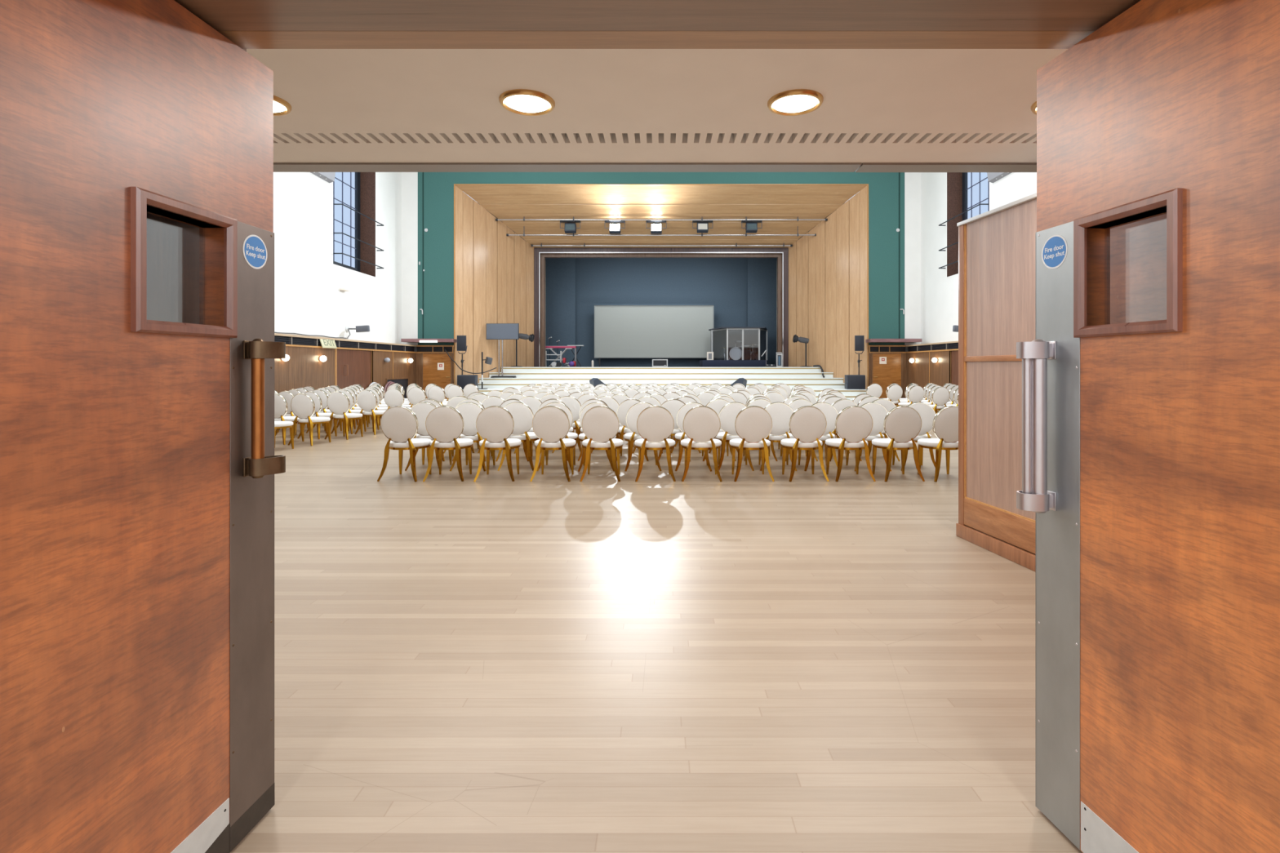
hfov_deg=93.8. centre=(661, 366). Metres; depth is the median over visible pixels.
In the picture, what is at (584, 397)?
banquet chair
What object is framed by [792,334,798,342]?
hood
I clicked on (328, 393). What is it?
banquet chair
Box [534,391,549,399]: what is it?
banquet chair
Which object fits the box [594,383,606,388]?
banquet chair
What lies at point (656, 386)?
banquet chair
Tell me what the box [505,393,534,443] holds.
banquet chair
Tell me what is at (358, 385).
banquet chair
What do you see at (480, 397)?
banquet chair
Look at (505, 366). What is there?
floor
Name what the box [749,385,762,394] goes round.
banquet chair
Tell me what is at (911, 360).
wall lamp
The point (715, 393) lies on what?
banquet chair
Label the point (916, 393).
banquet chair
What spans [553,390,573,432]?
banquet chair
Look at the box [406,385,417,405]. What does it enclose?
banquet chair
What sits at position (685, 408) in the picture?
banquet chair
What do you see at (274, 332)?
cable
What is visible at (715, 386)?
banquet chair
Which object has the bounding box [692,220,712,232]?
floodlight
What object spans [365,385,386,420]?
banquet chair
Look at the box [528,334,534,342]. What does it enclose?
hood
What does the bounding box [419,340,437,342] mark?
tube light
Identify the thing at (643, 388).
banquet chair
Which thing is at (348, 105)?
ceiling
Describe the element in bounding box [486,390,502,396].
banquet chair
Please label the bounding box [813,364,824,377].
cable
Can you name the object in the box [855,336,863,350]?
grille
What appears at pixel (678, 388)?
banquet chair
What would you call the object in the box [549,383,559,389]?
banquet chair
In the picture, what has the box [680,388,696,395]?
banquet chair
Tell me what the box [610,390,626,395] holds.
banquet chair
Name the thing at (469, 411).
banquet chair
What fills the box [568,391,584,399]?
banquet chair
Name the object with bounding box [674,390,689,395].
banquet chair
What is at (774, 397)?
banquet chair
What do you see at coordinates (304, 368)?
wall
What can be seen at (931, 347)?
air vent
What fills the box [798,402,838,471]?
banquet chair
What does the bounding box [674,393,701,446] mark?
banquet chair
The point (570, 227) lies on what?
floodlight
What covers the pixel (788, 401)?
banquet chair
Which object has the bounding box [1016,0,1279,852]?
door
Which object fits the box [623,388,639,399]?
banquet chair
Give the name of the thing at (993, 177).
wall heater
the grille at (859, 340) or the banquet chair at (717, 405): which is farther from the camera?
the grille at (859, 340)
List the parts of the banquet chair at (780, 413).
leg, leg, seat frame, backrest, seat, leg, leg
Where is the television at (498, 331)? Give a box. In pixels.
[486,323,519,377]
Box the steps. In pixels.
[462,367,866,401]
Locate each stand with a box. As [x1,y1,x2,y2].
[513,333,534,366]
[548,336,551,364]
[761,349,766,365]
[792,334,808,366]
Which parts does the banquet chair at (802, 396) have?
backrest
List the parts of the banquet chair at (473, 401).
backrest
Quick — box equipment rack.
[545,351,561,366]
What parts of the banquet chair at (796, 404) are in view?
backrest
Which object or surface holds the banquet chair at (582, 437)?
on the floor at (493, 663)
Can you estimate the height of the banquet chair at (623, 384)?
0.960 m
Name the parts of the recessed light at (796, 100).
lamp shade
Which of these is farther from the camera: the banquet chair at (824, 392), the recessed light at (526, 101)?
the banquet chair at (824, 392)
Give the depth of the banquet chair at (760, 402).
9.18 m
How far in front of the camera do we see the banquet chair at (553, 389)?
15.06 m
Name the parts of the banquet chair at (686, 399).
leg, backrest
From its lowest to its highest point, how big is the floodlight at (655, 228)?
0.518 m
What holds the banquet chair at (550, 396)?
on the floor at (493, 663)
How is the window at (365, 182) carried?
in the wall at (308, 299)
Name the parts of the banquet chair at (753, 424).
leg, leg, seat, seat frame, backrest, leg, leg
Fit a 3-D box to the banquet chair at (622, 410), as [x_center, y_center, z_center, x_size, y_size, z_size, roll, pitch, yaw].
[-0.445,0.982,9.445,0.538,0.960,0.588,0,0,1]
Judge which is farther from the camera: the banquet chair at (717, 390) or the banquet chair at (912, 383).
the banquet chair at (912, 383)
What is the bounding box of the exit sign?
[319,338,337,348]
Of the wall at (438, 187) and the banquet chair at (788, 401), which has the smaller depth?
the banquet chair at (788, 401)
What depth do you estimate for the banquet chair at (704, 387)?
15.08 m
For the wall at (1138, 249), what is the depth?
1.86 m
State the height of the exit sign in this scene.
0.289 m
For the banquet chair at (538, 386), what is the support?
on the floor at (493, 663)
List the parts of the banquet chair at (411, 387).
backrest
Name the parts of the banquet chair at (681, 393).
backrest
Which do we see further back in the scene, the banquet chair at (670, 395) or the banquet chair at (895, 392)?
the banquet chair at (895, 392)
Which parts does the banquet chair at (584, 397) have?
backrest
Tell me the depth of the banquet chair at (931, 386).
16.67 m
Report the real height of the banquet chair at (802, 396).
0.960 m
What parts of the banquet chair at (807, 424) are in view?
leg, leg, seat frame, seat, backrest, leg, leg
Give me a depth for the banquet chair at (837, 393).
11.63 m
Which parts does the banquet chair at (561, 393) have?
backrest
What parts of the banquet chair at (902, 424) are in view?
leg, leg, seat, seat frame, backrest, leg, leg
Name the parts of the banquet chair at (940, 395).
leg, seat, backrest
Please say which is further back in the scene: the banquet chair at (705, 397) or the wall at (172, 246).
the banquet chair at (705, 397)
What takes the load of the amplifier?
on the floor at (505, 366)
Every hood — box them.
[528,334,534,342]
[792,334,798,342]
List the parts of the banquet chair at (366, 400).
leg, backrest, seat frame, leg, seat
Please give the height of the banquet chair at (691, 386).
0.960 m
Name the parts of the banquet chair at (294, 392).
backrest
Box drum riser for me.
[699,360,767,366]
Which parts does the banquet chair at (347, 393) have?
backrest, leg, seat, leg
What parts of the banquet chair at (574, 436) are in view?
leg, leg, backrest, leg, seat, leg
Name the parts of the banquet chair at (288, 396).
backrest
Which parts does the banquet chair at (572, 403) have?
backrest, seat, leg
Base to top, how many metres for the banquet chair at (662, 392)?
0.960 m
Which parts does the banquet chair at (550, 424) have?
leg, leg, backrest, seat, seat frame, leg, leg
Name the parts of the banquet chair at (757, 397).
backrest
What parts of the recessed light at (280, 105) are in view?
lamp shade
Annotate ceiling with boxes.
[246,48,1067,164]
[456,185,866,248]
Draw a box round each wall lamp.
[280,354,289,361]
[319,355,326,361]
[383,357,390,362]
[407,358,413,362]
[909,358,915,362]
[931,357,937,362]
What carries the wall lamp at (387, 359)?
attached to the wall at (304, 368)
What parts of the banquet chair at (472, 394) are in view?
backrest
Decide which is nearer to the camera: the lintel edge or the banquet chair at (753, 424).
the lintel edge
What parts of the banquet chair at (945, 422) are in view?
leg, seat, seat frame, leg, backrest, leg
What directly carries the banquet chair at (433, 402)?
on the floor at (493, 663)
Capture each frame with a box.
[533,248,788,366]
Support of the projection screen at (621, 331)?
on the floor at (505, 366)
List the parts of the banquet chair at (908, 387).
seat, backrest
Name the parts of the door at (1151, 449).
rod, rod, push plate, kick plate, vision panel frame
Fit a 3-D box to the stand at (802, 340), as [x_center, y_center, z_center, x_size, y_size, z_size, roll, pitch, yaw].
[5.890,-0.643,25.000,0.791,1.350,0.480,0,0,0]
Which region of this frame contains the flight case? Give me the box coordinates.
[775,352,782,366]
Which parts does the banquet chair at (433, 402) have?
backrest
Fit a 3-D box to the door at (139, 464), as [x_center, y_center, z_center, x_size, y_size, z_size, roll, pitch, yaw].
[-1.294,0.237,1.324,0.163,2.412,1.290,0,0,2]
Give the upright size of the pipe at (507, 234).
0.415 m
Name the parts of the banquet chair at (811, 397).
backrest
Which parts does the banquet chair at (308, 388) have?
backrest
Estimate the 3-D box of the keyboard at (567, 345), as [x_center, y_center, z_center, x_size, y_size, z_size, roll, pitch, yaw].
[-3.996,-0.473,27.950,0.750,1.009,0.240,0,0,0]
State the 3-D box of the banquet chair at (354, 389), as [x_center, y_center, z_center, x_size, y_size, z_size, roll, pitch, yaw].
[-7.650,0.982,15.014,0.538,0.960,0.588,0,0,9]
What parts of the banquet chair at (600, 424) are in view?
leg, leg, backrest, seat, seat frame, leg, leg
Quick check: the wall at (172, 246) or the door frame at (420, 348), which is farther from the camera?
the door frame at (420, 348)
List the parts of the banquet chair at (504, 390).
backrest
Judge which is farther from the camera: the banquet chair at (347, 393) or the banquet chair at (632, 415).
the banquet chair at (347, 393)
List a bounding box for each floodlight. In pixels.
[560,220,581,233]
[604,220,625,234]
[645,220,666,234]
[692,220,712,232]
[741,220,762,232]
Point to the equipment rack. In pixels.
(546, 354)
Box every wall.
[146,48,246,324]
[273,172,401,343]
[274,333,416,422]
[401,170,920,351]
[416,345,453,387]
[454,185,534,385]
[477,202,844,366]
[545,257,575,366]
[787,185,867,389]
[868,345,906,398]
[906,341,958,397]
[920,172,1036,343]
[1110,213,1166,324]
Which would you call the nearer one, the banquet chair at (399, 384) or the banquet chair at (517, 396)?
the banquet chair at (517, 396)
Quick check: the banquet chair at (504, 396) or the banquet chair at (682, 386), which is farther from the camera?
the banquet chair at (682, 386)
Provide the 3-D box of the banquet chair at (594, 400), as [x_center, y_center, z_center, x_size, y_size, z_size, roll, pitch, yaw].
[-1.018,0.982,9.459,0.538,0.960,0.588,0,0,2]
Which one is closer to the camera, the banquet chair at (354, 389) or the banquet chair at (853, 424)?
the banquet chair at (853, 424)
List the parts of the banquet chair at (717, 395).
backrest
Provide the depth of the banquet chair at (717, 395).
10.79 m
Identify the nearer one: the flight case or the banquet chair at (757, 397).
the banquet chair at (757, 397)
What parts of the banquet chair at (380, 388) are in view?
backrest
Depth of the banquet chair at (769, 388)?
13.36 m
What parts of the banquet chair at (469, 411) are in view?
leg, leg, backrest, seat, leg, leg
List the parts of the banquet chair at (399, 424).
leg, backrest, leg, seat frame, seat, leg, leg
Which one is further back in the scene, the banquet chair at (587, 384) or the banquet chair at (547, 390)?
the banquet chair at (587, 384)
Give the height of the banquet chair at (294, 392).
0.960 m
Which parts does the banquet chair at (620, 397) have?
backrest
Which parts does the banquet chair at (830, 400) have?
backrest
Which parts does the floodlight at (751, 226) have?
mounting plate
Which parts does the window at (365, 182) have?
frame, guard rail, guard rail, guard rail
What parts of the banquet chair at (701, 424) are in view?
leg, seat, seat frame, backrest, leg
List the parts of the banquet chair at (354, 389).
backrest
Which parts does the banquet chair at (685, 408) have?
leg, seat, backrest, leg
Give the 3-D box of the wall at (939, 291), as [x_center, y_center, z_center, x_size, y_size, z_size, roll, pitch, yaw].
[10.099,-4.045,12.529,0.250,11.000,21.342,0,0,0]
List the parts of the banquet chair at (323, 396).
backrest, seat, leg, leg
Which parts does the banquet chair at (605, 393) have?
backrest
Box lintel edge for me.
[217,31,1094,48]
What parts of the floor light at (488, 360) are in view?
post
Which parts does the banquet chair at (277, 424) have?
leg, seat frame, seat, leg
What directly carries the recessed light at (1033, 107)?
in the ceiling at (348, 105)
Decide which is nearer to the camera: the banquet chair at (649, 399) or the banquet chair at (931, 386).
the banquet chair at (649, 399)
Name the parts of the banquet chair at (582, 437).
leg, backrest, seat, leg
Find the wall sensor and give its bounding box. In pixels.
[339,287,350,291]
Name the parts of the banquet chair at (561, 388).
backrest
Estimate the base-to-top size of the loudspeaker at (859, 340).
1.493 m
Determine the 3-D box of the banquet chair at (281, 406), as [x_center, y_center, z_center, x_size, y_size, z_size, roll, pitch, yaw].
[-7.144,0.982,11.360,0.538,0.960,0.588,0,0,9]
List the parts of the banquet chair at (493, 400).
backrest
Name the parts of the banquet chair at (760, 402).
backrest, leg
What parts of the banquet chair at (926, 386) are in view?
backrest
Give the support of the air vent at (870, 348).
in the wall at (872, 348)
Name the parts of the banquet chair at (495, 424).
leg, leg, backrest, seat frame, seat, leg, leg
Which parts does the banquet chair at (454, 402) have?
backrest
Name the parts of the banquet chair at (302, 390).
backrest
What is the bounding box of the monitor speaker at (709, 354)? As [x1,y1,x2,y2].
[706,351,713,359]
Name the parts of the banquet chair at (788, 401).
backrest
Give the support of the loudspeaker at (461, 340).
on the subwoofer at (463, 380)
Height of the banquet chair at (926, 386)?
0.960 m
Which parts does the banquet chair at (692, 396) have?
backrest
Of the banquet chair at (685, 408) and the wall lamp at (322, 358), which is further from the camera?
the wall lamp at (322, 358)
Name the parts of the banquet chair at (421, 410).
leg, backrest, leg, seat, leg, leg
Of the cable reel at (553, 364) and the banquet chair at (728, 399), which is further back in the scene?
the cable reel at (553, 364)
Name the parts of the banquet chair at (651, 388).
backrest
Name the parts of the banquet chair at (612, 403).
backrest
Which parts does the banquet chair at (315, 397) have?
leg, backrest, leg, seat, leg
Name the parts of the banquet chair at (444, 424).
leg, leg, backrest, seat, seat frame, leg, leg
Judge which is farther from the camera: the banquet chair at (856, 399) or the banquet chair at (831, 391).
the banquet chair at (831, 391)
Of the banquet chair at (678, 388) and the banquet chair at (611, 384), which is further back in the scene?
the banquet chair at (611, 384)
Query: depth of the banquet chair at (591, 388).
14.21 m
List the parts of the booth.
post, head rail, post, head rail, post, head rail, post, post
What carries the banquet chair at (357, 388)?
on the floor at (493, 663)
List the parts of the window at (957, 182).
guard rail, guard rail, guard rail, frame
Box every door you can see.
[0,0,285,852]
[337,349,370,389]
[421,352,452,399]
[871,352,902,398]
[951,351,958,385]
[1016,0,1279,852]
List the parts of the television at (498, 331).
casing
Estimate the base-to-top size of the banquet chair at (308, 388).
0.960 m
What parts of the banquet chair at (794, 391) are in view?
backrest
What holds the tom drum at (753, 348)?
on the drum riser
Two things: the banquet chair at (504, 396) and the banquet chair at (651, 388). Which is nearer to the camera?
the banquet chair at (504, 396)
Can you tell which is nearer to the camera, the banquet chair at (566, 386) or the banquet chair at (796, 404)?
the banquet chair at (796, 404)
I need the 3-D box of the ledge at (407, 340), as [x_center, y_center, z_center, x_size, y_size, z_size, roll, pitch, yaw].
[-8.748,-0.953,22.635,1.885,0.142,0.690,0,0,0]
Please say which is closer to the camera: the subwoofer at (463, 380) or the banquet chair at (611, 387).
the banquet chair at (611, 387)
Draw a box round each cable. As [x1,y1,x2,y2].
[274,332,348,338]
[444,349,496,373]
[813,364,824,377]
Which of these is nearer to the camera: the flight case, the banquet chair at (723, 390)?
the banquet chair at (723, 390)
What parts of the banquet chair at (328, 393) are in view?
backrest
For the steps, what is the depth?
24.27 m
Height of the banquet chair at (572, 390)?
0.960 m
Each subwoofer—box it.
[457,374,477,389]
[844,374,865,389]
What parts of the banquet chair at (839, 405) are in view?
leg, backrest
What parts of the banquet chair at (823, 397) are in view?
backrest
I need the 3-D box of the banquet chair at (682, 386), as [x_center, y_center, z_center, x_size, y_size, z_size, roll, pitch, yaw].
[0.542,0.982,16.155,0.538,0.960,0.588,0,0,-2]
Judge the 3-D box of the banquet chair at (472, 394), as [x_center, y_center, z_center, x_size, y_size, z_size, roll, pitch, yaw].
[-3.582,0.982,11.905,0.538,0.960,0.588,0,0,0]
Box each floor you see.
[229,404,1082,852]
[505,366,817,367]
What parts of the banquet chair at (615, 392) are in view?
backrest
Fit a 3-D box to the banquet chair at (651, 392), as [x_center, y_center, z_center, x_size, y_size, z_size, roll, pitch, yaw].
[-0.203,0.982,12.778,0.538,0.960,0.588,0,0,-3]
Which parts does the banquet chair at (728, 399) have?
backrest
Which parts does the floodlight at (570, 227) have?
mounting plate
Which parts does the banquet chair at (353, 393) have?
backrest, leg, seat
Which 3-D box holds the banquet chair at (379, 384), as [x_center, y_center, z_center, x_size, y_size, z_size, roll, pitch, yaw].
[-8.325,0.982,17.836,0.538,0.960,0.588,0,0,11]
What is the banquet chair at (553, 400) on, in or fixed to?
on the floor at (493, 663)
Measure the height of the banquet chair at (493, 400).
0.960 m
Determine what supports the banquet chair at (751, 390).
on the floor at (493, 663)
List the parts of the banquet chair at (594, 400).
leg, backrest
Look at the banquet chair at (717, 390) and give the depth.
13.37 m
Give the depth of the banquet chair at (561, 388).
14.22 m
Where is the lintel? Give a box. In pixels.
[174,0,1140,31]
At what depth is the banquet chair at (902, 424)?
7.59 m
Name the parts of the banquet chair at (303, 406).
leg, backrest, leg, seat, seat frame, leg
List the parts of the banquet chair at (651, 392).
backrest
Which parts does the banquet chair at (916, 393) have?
seat, backrest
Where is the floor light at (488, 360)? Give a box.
[478,351,492,389]
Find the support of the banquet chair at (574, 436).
on the floor at (493, 663)
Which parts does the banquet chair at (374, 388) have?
seat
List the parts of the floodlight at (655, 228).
mounting plate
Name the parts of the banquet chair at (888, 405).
leg, backrest, leg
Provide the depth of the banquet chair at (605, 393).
11.66 m
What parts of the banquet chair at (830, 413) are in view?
leg, leg, backrest, leg, seat, leg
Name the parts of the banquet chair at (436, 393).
backrest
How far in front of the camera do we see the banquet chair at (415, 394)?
14.47 m
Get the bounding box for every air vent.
[274,335,416,351]
[416,346,453,351]
[868,346,906,351]
[906,342,958,351]
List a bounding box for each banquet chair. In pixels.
[274,393,304,444]
[274,421,293,448]
[275,391,297,438]
[285,389,301,429]
[288,393,330,445]
[295,387,324,428]
[297,386,315,423]
[297,391,337,439]
[306,389,342,433]
[312,387,331,428]
[324,386,337,392]
[324,391,363,439]
[330,385,341,391]
[330,389,366,434]
[337,387,368,429]
[342,386,369,425]
[350,385,372,419]
[352,383,364,391]
[354,389,385,435]
[359,387,390,430]
[362,386,387,426]
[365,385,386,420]
[373,382,384,399]
[377,405,431,481]
[383,381,395,396]
[383,388,411,409]
[386,386,411,407]
[387,385,409,404]
[389,384,408,402]
[391,382,408,400]
[404,401,452,471]
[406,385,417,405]
[407,386,426,407]
[415,399,453,461]
[422,405,473,481]
[425,383,446,400]
[426,384,448,403]
[427,385,446,405]
[443,395,479,453]
[444,383,453,400]
[446,384,463,399]
[449,402,495,471]
[452,399,492,461]
[462,383,479,397]
[466,391,484,399]
[470,393,488,443]
[473,405,521,481]
[477,395,504,453]
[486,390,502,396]
[495,399,533,462]
[497,401,538,471]
[498,391,515,400]
[502,386,514,392]
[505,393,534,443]
[506,388,522,394]
[514,395,542,453]
[519,386,532,392]
[521,390,537,396]
[528,386,541,391]
[529,405,575,481]
[532,385,544,388]
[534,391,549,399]
[536,402,577,471]
[537,388,553,394]
[537,398,573,461]
[540,382,551,386]
[540,393,560,402]
[542,386,555,392]
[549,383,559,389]
[551,395,581,453]
[553,386,568,393]
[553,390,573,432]
[557,385,569,388]
[560,382,571,386]
[567,388,581,393]
[568,386,582,391]
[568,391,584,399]
[575,393,598,445]
[577,398,608,461]
[577,402,616,471]
[578,385,589,391]
[579,405,622,481]
[581,390,597,396]
[582,382,594,387]
[582,386,596,391]
[591,395,622,453]
[593,388,607,395]
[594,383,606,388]
[596,386,610,391]
[597,391,619,439]
[605,385,616,390]
[606,382,617,386]
[609,386,624,391]
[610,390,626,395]
[611,393,634,447]
[616,398,648,461]
[617,383,628,387]
[620,386,631,390]
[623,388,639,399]
[623,402,662,471]
[628,385,639,390]
[632,391,651,399]
[632,395,662,453]
[634,405,675,481]
[636,386,650,392]
[639,383,649,387]
[645,386,657,390]
[646,390,661,395]
[649,394,666,404]
[652,385,664,390]
[653,388,666,395]
[657,399,690,461]
[662,383,675,390]
[662,391,680,399]
[665,386,678,392]
[671,395,701,453]
[673,386,683,390]
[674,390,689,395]
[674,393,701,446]
[675,402,711,471]
[678,385,688,388]
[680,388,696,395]
[680,405,722,481]
[686,383,697,390]
[692,386,706,396]
[697,391,715,405]
[699,386,709,390]
[702,398,736,461]
[704,388,721,394]
[706,390,719,395]
[708,395,737,453]
[709,383,721,389]
[711,394,733,400]
[715,401,754,471]
[717,386,733,395]
[724,385,735,391]
[728,391,747,404]
[729,405,774,481]
[732,383,745,389]
[732,388,747,392]
[736,390,751,399]
[742,398,777,461]
[745,386,760,395]
[745,394,769,405]
[746,395,775,453]
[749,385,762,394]
[756,383,768,393]
[758,402,797,471]
[762,390,780,395]
[763,388,781,394]
[764,391,784,403]
[773,386,787,399]
[777,395,804,448]
[778,383,791,398]
[780,399,817,461]
[780,405,829,481]
[788,388,804,397]
[789,394,810,401]
[790,385,803,393]
[793,391,816,438]
[794,390,809,394]
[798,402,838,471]
[801,386,816,398]
[816,393,840,438]
[817,388,833,399]
[821,399,862,461]
[822,395,849,453]
[825,390,841,394]
[825,405,875,481]
[830,391,846,399]
[845,402,891,471]
[852,393,871,404]
[857,395,879,406]
[860,398,900,461]
[866,383,882,397]
[871,405,924,481]
[880,382,898,399]
[886,384,902,404]
[892,402,935,471]
[897,382,917,406]
[897,384,916,405]
[897,385,924,406]
[917,405,958,481]
[920,384,937,402]
[922,382,937,412]
[923,385,942,404]
[928,386,949,414]
[937,385,958,411]
[942,382,951,387]
[943,387,958,406]
[946,383,955,401]
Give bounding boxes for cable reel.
[551,361,556,366]
[555,361,561,366]
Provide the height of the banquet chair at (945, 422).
0.960 m
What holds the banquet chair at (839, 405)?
on the floor at (493, 663)
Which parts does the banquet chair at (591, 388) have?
backrest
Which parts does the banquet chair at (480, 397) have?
backrest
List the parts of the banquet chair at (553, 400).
backrest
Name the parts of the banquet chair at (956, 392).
backrest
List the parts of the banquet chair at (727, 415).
leg, leg, seat, backrest, leg, leg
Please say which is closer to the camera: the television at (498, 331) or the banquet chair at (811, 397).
the banquet chair at (811, 397)
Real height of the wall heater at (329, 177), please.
0.350 m
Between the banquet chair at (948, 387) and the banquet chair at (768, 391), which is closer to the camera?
the banquet chair at (768, 391)
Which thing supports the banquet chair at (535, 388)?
on the floor at (493, 663)
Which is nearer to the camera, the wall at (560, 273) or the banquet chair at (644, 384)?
the banquet chair at (644, 384)
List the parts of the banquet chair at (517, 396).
backrest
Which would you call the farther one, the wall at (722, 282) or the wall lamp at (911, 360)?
the wall at (722, 282)
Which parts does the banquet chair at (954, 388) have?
backrest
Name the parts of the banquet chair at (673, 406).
leg, backrest, seat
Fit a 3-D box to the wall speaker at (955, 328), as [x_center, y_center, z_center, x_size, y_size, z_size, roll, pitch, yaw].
[9.621,-1.096,19.000,0.705,0.399,0.200,0,0,0]
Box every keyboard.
[545,346,576,366]
[567,345,583,366]
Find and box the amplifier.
[652,358,667,366]
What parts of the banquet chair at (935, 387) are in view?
backrest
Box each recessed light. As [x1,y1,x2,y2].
[273,95,291,115]
[498,88,555,115]
[767,88,823,115]
[1031,101,1036,115]
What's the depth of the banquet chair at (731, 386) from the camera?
15.93 m
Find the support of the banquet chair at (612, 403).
on the floor at (493, 663)
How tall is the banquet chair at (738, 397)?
0.960 m
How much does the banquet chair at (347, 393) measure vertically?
0.960 m
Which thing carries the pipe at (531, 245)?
hanging from the ceiling at (503, 202)
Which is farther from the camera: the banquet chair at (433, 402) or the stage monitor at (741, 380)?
the stage monitor at (741, 380)
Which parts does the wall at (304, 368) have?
recess frame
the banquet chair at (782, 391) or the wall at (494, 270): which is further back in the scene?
the wall at (494, 270)
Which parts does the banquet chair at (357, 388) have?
backrest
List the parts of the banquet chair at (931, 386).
backrest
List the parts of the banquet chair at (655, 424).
leg, leg, seat, seat frame, backrest, leg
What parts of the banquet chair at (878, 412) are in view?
leg, leg, seat, backrest, leg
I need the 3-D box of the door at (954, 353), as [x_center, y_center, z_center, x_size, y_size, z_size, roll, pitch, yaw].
[9.365,0.477,18.314,0.145,1.935,2.089,0,0,0]
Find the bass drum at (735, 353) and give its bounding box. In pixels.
[728,346,742,359]
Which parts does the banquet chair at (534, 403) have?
backrest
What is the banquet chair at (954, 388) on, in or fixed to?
on the floor at (493, 663)
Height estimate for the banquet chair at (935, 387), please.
0.960 m
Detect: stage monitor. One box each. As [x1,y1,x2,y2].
[589,377,605,386]
[730,377,746,387]
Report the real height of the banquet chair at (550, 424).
0.960 m
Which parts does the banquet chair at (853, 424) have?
leg, leg, seat frame, seat, backrest, leg, leg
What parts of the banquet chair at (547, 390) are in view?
backrest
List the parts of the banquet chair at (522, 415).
leg, backrest, seat, leg, seat frame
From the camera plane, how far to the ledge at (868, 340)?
22.34 m
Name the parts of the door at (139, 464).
vision panel frame, kick plate, push plate, rod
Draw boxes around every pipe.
[495,216,827,221]
[506,226,816,236]
[530,243,792,246]
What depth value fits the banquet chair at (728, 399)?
9.98 m
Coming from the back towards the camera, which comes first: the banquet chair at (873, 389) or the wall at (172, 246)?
the banquet chair at (873, 389)
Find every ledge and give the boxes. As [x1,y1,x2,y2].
[400,338,457,342]
[865,338,921,342]
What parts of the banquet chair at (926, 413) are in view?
leg, leg, leg, seat, backrest, leg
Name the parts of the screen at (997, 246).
rail, skirting, rail, panel, panel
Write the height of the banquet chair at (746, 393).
0.960 m
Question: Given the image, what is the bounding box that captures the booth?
[708,326,767,359]
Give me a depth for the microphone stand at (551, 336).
27.59 m
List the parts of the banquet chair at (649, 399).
backrest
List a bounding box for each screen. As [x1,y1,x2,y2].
[594,303,714,366]
[955,192,1036,572]
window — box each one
[333,172,383,276]
[938,172,989,276]
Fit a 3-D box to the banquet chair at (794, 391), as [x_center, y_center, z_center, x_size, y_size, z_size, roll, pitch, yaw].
[3.082,0.982,13.625,0.538,0.960,0.588,0,0,-3]
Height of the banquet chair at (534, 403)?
0.960 m
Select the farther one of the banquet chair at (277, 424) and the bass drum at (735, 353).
the bass drum at (735, 353)
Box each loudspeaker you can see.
[457,335,467,374]
[854,335,864,374]
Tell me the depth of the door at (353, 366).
18.28 m
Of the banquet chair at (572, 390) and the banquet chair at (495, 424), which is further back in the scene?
the banquet chair at (572, 390)
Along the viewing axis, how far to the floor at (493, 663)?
3.00 m
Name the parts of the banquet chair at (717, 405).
backrest, leg, leg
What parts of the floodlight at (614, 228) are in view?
mounting plate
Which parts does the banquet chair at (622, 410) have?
leg, seat, backrest, leg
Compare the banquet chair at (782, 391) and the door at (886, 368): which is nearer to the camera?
the banquet chair at (782, 391)
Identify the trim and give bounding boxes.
[273,162,1036,172]
[422,172,899,338]
[453,183,868,386]
[538,252,783,366]
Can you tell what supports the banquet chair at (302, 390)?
on the floor at (493, 663)
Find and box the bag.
[568,361,573,366]
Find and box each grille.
[457,336,466,350]
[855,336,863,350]
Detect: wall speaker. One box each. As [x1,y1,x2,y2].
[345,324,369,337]
[952,324,958,332]
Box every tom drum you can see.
[735,340,742,350]
[743,345,751,356]
[750,344,758,359]
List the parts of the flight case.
blue panel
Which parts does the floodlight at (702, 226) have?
mounting plate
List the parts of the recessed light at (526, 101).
lamp shade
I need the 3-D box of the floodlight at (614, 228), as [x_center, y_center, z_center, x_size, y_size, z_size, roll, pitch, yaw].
[-1.913,-5.743,24.776,0.840,0.518,0.336,0,0,0]
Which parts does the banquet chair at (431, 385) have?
backrest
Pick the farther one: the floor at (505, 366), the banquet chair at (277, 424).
the floor at (505, 366)
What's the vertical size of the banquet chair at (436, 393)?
0.960 m
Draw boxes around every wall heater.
[311,172,335,182]
[986,172,1011,182]
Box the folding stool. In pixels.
[562,357,576,366]
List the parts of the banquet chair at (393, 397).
backrest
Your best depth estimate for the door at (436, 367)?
22.86 m
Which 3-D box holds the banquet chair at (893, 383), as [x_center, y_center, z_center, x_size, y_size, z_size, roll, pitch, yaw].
[6.784,0.982,17.810,0.538,0.960,0.588,0,0,-13]
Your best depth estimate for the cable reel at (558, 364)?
26.61 m
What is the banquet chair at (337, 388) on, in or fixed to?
on the floor at (493, 663)
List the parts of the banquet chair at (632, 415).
leg, seat, backrest, leg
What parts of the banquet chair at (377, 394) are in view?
backrest, leg, seat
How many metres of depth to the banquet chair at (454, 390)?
16.18 m
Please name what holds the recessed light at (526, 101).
in the ceiling at (348, 105)
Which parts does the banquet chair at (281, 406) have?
backrest, leg, seat, leg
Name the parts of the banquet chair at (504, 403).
leg, backrest, leg, leg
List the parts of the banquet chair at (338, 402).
leg, backrest, leg, leg, seat, seat frame, leg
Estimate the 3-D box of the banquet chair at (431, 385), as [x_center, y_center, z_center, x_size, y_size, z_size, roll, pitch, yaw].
[-6.138,0.982,16.517,0.538,0.960,0.588,0,0,13]

